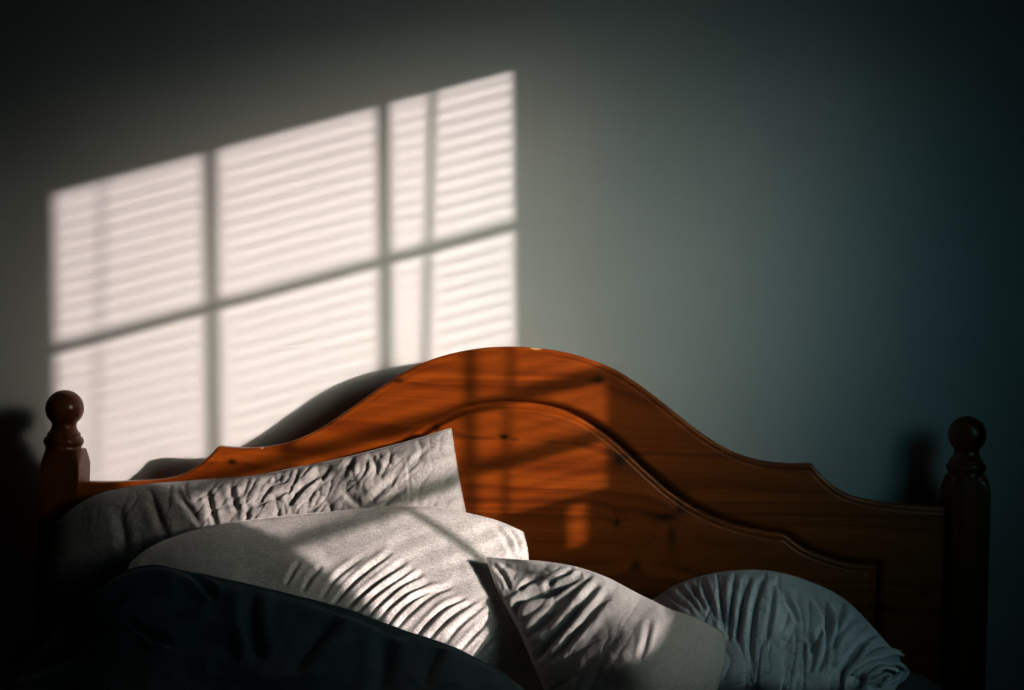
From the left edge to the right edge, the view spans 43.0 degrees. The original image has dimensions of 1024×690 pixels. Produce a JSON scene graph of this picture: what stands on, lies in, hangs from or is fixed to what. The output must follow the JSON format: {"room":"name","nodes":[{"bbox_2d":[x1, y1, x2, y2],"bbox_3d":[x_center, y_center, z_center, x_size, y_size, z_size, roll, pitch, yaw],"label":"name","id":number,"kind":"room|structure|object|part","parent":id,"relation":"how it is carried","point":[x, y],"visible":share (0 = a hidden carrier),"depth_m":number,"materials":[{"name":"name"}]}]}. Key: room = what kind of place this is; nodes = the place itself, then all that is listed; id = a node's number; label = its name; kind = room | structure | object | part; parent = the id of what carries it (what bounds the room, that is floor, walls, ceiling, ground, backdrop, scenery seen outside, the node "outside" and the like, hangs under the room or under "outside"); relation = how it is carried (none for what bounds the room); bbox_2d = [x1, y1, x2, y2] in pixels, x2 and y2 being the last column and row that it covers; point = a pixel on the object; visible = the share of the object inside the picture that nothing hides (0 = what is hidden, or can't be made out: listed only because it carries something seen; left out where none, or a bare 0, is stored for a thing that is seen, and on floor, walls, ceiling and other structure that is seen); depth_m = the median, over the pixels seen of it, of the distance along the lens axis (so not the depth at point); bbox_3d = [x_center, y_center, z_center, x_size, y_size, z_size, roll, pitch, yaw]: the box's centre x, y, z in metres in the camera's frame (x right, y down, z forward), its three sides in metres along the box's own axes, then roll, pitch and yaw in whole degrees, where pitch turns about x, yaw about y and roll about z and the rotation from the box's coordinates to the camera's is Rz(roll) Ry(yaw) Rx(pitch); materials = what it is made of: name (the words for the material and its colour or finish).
{"room":"bedroom","nodes":[
{"label":"bedroom","id":0,"kind":"room"},
{"bbox_2d":[0,0,1023,689],"bbox_3d":[-0.368,-0.261,2.160,3.890,2.600,0.120,2,0,0],"label":"wall","id":1,"kind":"structure","parent":0,"point":[797,226],"depth_m":2.10,"materials":[{"name":"paint"}]},
{"bbox_3d":[-0.407,1.089,-0.100,3.890,0.100,4.640,2,0,0],"label":"floor","id":2,"kind":"structure","parent":0,"visible":0},
{"bbox_2d":[35,347,990,689],"bbox_3d":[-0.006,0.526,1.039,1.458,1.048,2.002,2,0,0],"label":"headboard","id":3,"kind":"object","parent":2,"relation":"on","point":[598,474],"visible":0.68,"depth_m":2.00,"materials":[{"name":"brown wood"}]},
{"bbox_3d":[-0.702,0.595,2.010,0.058,0.870,0.058,2,0,0],"label":"post","id":4,"kind":"part","parent":3,"relation":"part of","materials":[{"name":"brown wood"}]},
{"bbox_3d":[-0.001,0.353,2.003,1.123,0.526,0.010,2,0,0],"label":"headboard panel","id":5,"kind":"part","parent":3,"relation":"part of","materials":[{"name":"brown wood"}]},
{"bbox_3d":[0.690,0.635,2.010,0.058,0.870,0.058,2,0,0],"label":"post","id":6,"kind":"part","parent":3,"relation":"part of","materials":[{"name":"brown wood"}]},
{"bbox_3d":[-0.007,0.565,1.040,1.328,0.231,1.870,2,0,0],"label":"mattress","id":7,"kind":"object","parent":3,"relation":"on","visible":0},
{"bbox_2d":[44,428,465,640],"bbox_3d":[-0.367,0.282,1.918,0.642,0.328,0.106,2,0,0],"label":"pillow","id":8,"kind":"object","parent":7,"relation":"on","point":[97,539],"visible":0.39,"depth_m":1.91,"materials":[{"name":"white fabric"}]},
{"bbox_2d":[8,564,524,689],"bbox_3d":[-0.030,0.350,0.855,1.240,0.174,1.371,2,0,0],"label":"duvet","id":9,"kind":"object","parent":7,"relation":"on","point":[151,626],"visible":1,"depth_m":1.44,"materials":[{"name":"blue fabric"}]},
{"bbox_2d":[128,506,530,673],"bbox_3d":[-0.252,0.326,1.744,0.562,0.197,0.256,2,0,0],"label":"pillow","id":10,"kind":"object","parent":7,"relation":"on","point":[421,570],"visible":0.48,"depth_m":1.76,"materials":[{"name":"fabric"}]},
{"bbox_2d":[487,557,725,689],"bbox_3d":[0.089,0.364,1.606,0.329,0.150,0.223,2,0,19],"label":"pillow","id":11,"kind":"object","parent":7,"relation":"on","point":[579,628],"visible":1,"depth_m":1.59,"materials":[{"name":"white fabric"}]},
{"bbox_2d":[653,570,909,689],"bbox_3d":[0.354,0.392,1.753,0.359,0.137,0.238,2,0,3],"label":"pillow","id":12,"kind":"object","parent":7,"relation":"on","point":[782,631],"visible":0.81,"depth_m":1.71,"materials":[{"name":"white fabric"}]}
]}

